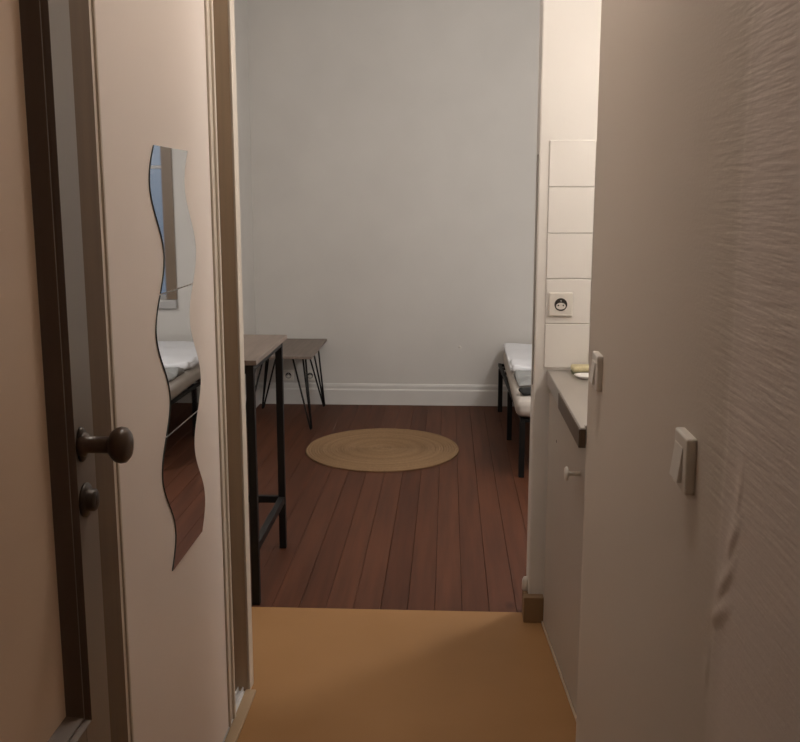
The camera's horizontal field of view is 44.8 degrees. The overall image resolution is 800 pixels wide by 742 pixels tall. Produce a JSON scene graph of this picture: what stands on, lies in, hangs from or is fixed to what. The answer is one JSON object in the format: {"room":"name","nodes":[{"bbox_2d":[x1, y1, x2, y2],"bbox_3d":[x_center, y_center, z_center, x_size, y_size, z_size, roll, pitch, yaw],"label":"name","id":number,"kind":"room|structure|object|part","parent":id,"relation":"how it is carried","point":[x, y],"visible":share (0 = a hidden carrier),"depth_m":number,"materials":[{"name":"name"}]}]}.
{"room":"studio apartment","nodes":[
{"label":"studio apartment","id":0,"kind":"room"},
{"bbox_2d":[234,0,256,393],"bbox_3d":[-1.233,-0.826,4.319,0.100,3.100,5.460,1,10,3],"label":"wall","id":1,"kind":"structure","parent":0,"point":[240,6],"depth_m":6.67,"materials":[{"name":"paint"}]},
{"bbox_2d":[245,384,259,407],"bbox_3d":[-1.132,0.480,5.381,0.022,0.155,3.578,1,10,3],"label":"baseboard","id":2,"kind":"structure","parent":1,"relation":"attached to","point":[257,389],"depth_m":7.06,"materials":[{"name":"paint"}]},
{"bbox_2d":[247,0,539,384],"bbox_3d":[0.525,-1.293,6.923,3.350,3.100,0.200,1,10,3],"label":"wall","id":3,"kind":"structure","parent":0,"point":[394,142],"depth_m":6.84,"materials":[{"name":"paint"}]},
{"bbox_2d":[283,370,293,380],"bbox_3d":[-0.818,0.032,7.117,0.078,0.078,0.020,1,10,3],"label":"wall socket","id":4,"kind":"object","parent":3,"relation":"attached to","point":[288,375],"visible":0.96,"depth_m":7.11,"materials":[{"name":"white plastic"}]},
{"bbox_2d":[305,370,315,380],"bbox_3d":[-0.659,0.033,7.109,0.078,0.078,0.020,1,10,3],"label":"wall socket","id":5,"kind":"object","parent":3,"relation":"attached to","point":[311,377],"visible":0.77,"depth_m":7.11,"materials":[{"name":"plastic"}]},
{"bbox_2d":[258,382,513,405],"bbox_3d":[0.520,0.176,7.074,3.150,0.155,0.022,1,10,3],"label":"baseboard","id":6,"kind":"structure","parent":3,"relation":"attached to","point":[334,393],"depth_m":7.09,"materials":[{"name":"paint"}]},
{"bbox_2d":[237,404,576,741],"bbox_3d":[0.330,0.999,3.092,3.375,0.062,8.360,1,10,3],"label":"floor","id":7,"kind":"structure","parent":0,"point":[451,535],"depth_m":3.69,"materials":[{"name":"brown wood"}]},
{"bbox_2d":[0,0,133,741],"bbox_3d":[-0.462,0.196,1.149,0.121,2.192,0.824,1,10,3],"label":"door","id":8,"kind":"structure","parent":7,"relation":"on","point":[62,671],"depth_m":1.31,"materials":[{"name":"paint"}]},
{"bbox_3d":[-0.499,-0.118,1.060,0.018,1.383,0.517,1,10,3],"label":"panel","id":9,"kind":"part","parent":8,"relation":"part of","materials":[{"name":"paint"}]},
{"bbox_3d":[-0.477,-0.117,1.059,0.025,1.383,0.517,1,10,3],"label":"moulding","id":10,"kind":"part","parent":8,"relation":"part of","materials":[{"name":"brown wood"}]},
{"bbox_3d":[-0.498,0.204,1.106,0.040,2.192,0.734,1,10,3],"label":"frame","id":11,"kind":"part","parent":8,"relation":"part of","materials":[{"name":"paint"}]},
{"bbox_3d":[-0.425,0.107,1.404,0.075,0.054,0.054,1,10,3],"label":"handle","id":12,"kind":"part","parent":8,"relation":"part of","materials":[{"name":"brown wood"}]},
{"bbox_2d":[88,0,255,741],"bbox_3d":[-0.876,-0.444,2.200,0.817,3.093,1.185,1,10,3],"label":"wall","id":13,"kind":"structure","parent":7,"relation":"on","point":[164,71],"depth_m":2.17,"materials":[{"name":"paint"}]},
{"bbox_2d":[149,145,204,570],"bbox_3d":[-0.498,-0.033,2.197,0.003,0.921,0.342,1,10,3],"label":"wall mirror","id":14,"kind":"object","parent":13,"relation":"attached to","point":[183,486],"visible":1,"depth_m":2.18,"materials":[{"name":"silver mirror"}]},
{"bbox_3d":[-0.498,-0.336,2.143,0.003,0.305,0.342,1,10,3],"label":"mirror pane","id":15,"kind":"part","parent":14,"relation":"part of","materials":[{"name":"silver metal"}]},
{"bbox_3d":[-0.498,-0.033,2.197,0.003,0.305,0.342,1,10,3],"label":"mirror pane","id":16,"kind":"part","parent":14,"relation":"part of","materials":[{"name":"silver metal"}]},
{"bbox_3d":[-0.498,0.271,2.252,0.003,0.305,0.342,1,10,3],"label":"mirror pane","id":17,"kind":"part","parent":14,"relation":"part of","materials":[{"name":"silver metal"}]},
{"bbox_3d":[-0.854,-0.542,2.747,0.776,3.093,0.037,1,10,3],"label":"panel","id":18,"kind":"part","parent":13,"relation":"part of","materials":[{"name":"brown wood"}]},
{"bbox_2d":[244,334,286,604],"bbox_3d":[-0.834,0.359,3.862,0.683,0.928,0.660,1,10,3],"label":"table","id":19,"kind":"object","parent":7,"relation":"on","point":[257,348],"visible":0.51,"depth_m":3.71,"materials":[{"name":"grey wood"}]},
{"bbox_3d":[-0.537,0.424,3.554,0.029,0.910,0.029,1,10,3],"label":"leg","id":20,"kind":"part","parent":19,"relation":"part of","materials":[{"name":"black metal"}]},
{"bbox_3d":[-0.507,0.319,4.136,0.029,0.910,0.029,1,10,3],"label":"leg","id":21,"kind":"part","parent":19,"relation":"part of","materials":[{"name":"black metal"}]},
{"bbox_2d":[246,339,326,429],"bbox_3d":[-0.782,0.076,6.687,0.466,0.488,0.806,1,10,3],"label":"side table","id":22,"kind":"object","parent":7,"relation":"on","point":[293,349],"visible":0.59,"depth_m":6.62,"materials":[{"name":"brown wood"}]},
{"bbox_3d":[-0.971,0.141,6.369,0.157,0.472,0.104,-8,13,-37],"label":"hairpin leg","id":23,"kind":"part","parent":22,"relation":"part of","materials":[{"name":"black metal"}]},
{"bbox_3d":[-0.921,0.040,6.935,0.138,0.472,0.082,1,10,3],"label":"hairpin leg","id":24,"kind":"part","parent":22,"relation":"part of","materials":[{"name":"black metal"}]},
{"bbox_3d":[-0.620,0.145,6.350,0.162,0.472,0.104,10,14,43],"label":"hairpin leg","id":25,"kind":"part","parent":22,"relation":"part of","materials":[{"name":"black metal"}]},
{"bbox_3d":[-0.603,0.041,6.930,0.144,0.471,0.093,-2,10,-11],"label":"hairpin leg","id":26,"kind":"part","parent":22,"relation":"part of","materials":[{"name":"black metal"}]},
{"bbox_2d":[306,428,458,471],"bbox_3d":[-0.106,0.467,5.862,0.953,0.008,1.034,1,10,3],"label":"round rug","id":27,"kind":"object","parent":7,"relation":"on","point":[376,449],"visible":1,"depth_m":5.80,"materials":[{"name":"wicker"}]},
{"bbox_2d":[498,352,530,477],"bbox_3d":[1.126,0.212,6.064,1.014,0.440,1.831,0,10,2],"label":"bed","id":28,"kind":"object","parent":7,"relation":"on","point":[522,403],"visible":0.21,"depth_m":5.53,"materials":[{"name":"fabric"}]},
{"bbox_3d":[0.709,0.137,6.855,0.030,0.309,0.030,0,10,2],"label":"leg","id":29,"kind":"part","parent":28,"relation":"part of","materials":[{"name":"black metal"}]},
{"bbox_3d":[0.684,0.280,6.058,0.030,0.309,0.030,0,10,2],"label":"leg","id":30,"kind":"part","parent":28,"relation":"part of","materials":[{"name":"black metal"}]},
{"bbox_3d":[1.115,0.112,6.057,0.882,0.020,1.756,0,10,2],"label":"frame","id":31,"kind":"part","parent":28,"relation":"part of","materials":[{"name":"black metal"}]},
{"bbox_3d":[1.139,0.051,6.026,0.929,0.110,1.786,1,10,4],"label":"mattress","id":32,"kind":"part","parent":28,"relation":"part of","materials":[{"name":"fabric"}]},
{"bbox_2d":[503,343,531,371],"bbox_3d":[1.155,-0.100,6.374,0.908,0.064,1.048,1,10,4],"label":"duvet","id":33,"kind":"object","parent":28,"relation":"on","point":[519,356],"visible":0.24,"depth_m":6.36,"materials":[{"name":"white fabric"}]},
{"bbox_3d":[0.659,0.424,5.251,0.030,0.309,0.030,0,10,2],"label":"leg","id":34,"kind":"part","parent":28,"relation":"part of","materials":[{"name":"black metal"}]},
{"bbox_2d":[513,370,530,385],"bbox_3d":[1.068,0.031,5.656,0.780,0.055,0.400,0,10,2],"label":"sheet","id":35,"kind":"object","parent":28,"relation":"on","point":[523,377],"visible":0.12,"depth_m":5.64,"materials":[{"name":"white fabric"}]},
{"bbox_2d":[519,387,530,394],"bbox_3d":[0.807,0.109,5.311,0.301,0.027,0.121,-1,10,-4],"label":"cloth","id":36,"kind":"object","parent":28,"relation":"on","point":[523,390],"visible":0.27,"depth_m":5.28,"materials":[{"name":"grey fabric"}]},
{"bbox_2d":[541,392,585,719],"bbox_3d":[0.781,0.547,3.005,0.625,0.858,0.775,0,10,0],"label":"base cabinet","id":37,"kind":"object","parent":7,"relation":"on","point":[566,461],"visible":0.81,"depth_m":3.04,"materials":[{"name":"white wood"}]},
{"bbox_2d":[547,370,587,447],"bbox_3d":[0.834,0.100,2.904,0.706,0.053,0.860,1,10,3],"label":"countertop","id":38,"kind":"structure","parent":37,"relation":"on","point":[570,393],"depth_m":2.88,"materials":[{"name":"laminate"}]},
{"bbox_2d":[570,364,588,374],"bbox_3d":[0.629,-0.005,3.268,0.100,0.026,0.064,1,10,3],"label":"sponge","id":39,"kind":"object","parent":38,"relation":"on","point":[575,368],"visible":0.59,"depth_m":3.24,"materials":[{"name":"yellow"}]},
{"bbox_2d":[574,373,588,378],"bbox_3d":[0.608,0.018,3.182,0.075,0.012,0.075,1,10,3],"label":"soap dish","id":40,"kind":"object","parent":38,"relation":"on","point":[578,375],"visible":0.59,"depth_m":3.20,"materials":[{"name":"white ceramic"}]},
{"bbox_3d":[0.492,0.293,2.772,0.045,0.042,0.042,0,10,0],"label":"knob","id":41,"kind":"part","parent":37,"relation":"part of","materials":[{"name":"white plastic"}]},
{"bbox_2d":[526,0,601,596],"bbox_3d":[1.239,-0.632,3.239,1.553,3.100,0.106,1,10,3],"label":"wall partition","id":42,"kind":"structure","parent":0,"point":[569,37],"depth_m":3.24,"materials":[{"name":"white paint"}]},
{"bbox_2d":[522,589,543,622],"bbox_3d":[0.479,0.846,3.501,0.071,0.095,0.088,1,10,3],"label":"baseboard","id":43,"kind":"structure","parent":42,"relation":"attached to","point":[532,604],"depth_m":3.46,"materials":[{"name":"brown wood"}]},
{"bbox_2d":[522,576,527,590],"bbox_3d":[0.453,0.768,3.510,0.023,0.054,0.023,1,10,3],"label":"door stop","id":44,"kind":"object","parent":43,"relation":"on","point":[525,579],"visible":1,"depth_m":3.50,"materials":[{"name":"white plastic"}]},
{"bbox_2d":[531,154,538,384],"bbox_3d":[0.460,-0.339,3.305,0.005,0.780,0.027,1,10,3],"label":"trim","id":45,"kind":"structure","parent":42,"relation":"attached to","point":[537,154],"depth_m":3.30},
{"bbox_2d":[548,292,572,315],"bbox_3d":[0.544,-0.225,3.282,0.081,0.081,0.020,1,10,3],"label":"wall socket","id":46,"kind":"object","parent":42,"relation":"attached to","point":[560,303],"visible":1,"depth_m":3.28,"materials":[{"name":"white plastic"}]},
{"bbox_2d":[544,140,596,367],"bbox_3d":[0.799,-0.385,3.255,0.610,0.762,0.008,1,10,3],"label":"tile backsplash","id":47,"kind":"structure","parent":42,"relation":"attached to","point":[572,172],"depth_m":3.26,"materials":[{"name":"white tile"}]},
{"bbox_2d":[576,0,799,741],"bbox_3d":[0.439,-0.158,0.598,0.104,3.100,3.675,1,10,3],"label":"wall","id":48,"kind":"structure","parent":0,"point":[689,631],"depth_m":1.42,"materials":[{"name":"paint"}]},
{"bbox_2d":[589,351,602,391],"bbox_3d":[0.463,0.000,2.293,0.023,0.085,0.080,1,10,3],"label":"light switch","id":49,"kind":"object","parent":48,"relation":"attached to","point":[596,372],"visible":1,"depth_m":2.26,"materials":[{"name":"white plastic"}]},
{"bbox_2d":[669,427,696,494],"bbox_3d":[0.419,0.133,1.440,0.023,0.085,0.080,1,10,3],"label":"light switch","id":50,"kind":"object","parent":48,"relation":"attached to","point":[683,463],"visible":1,"depth_m":1.41,"materials":[{"name":"white plastic"}]}
]}

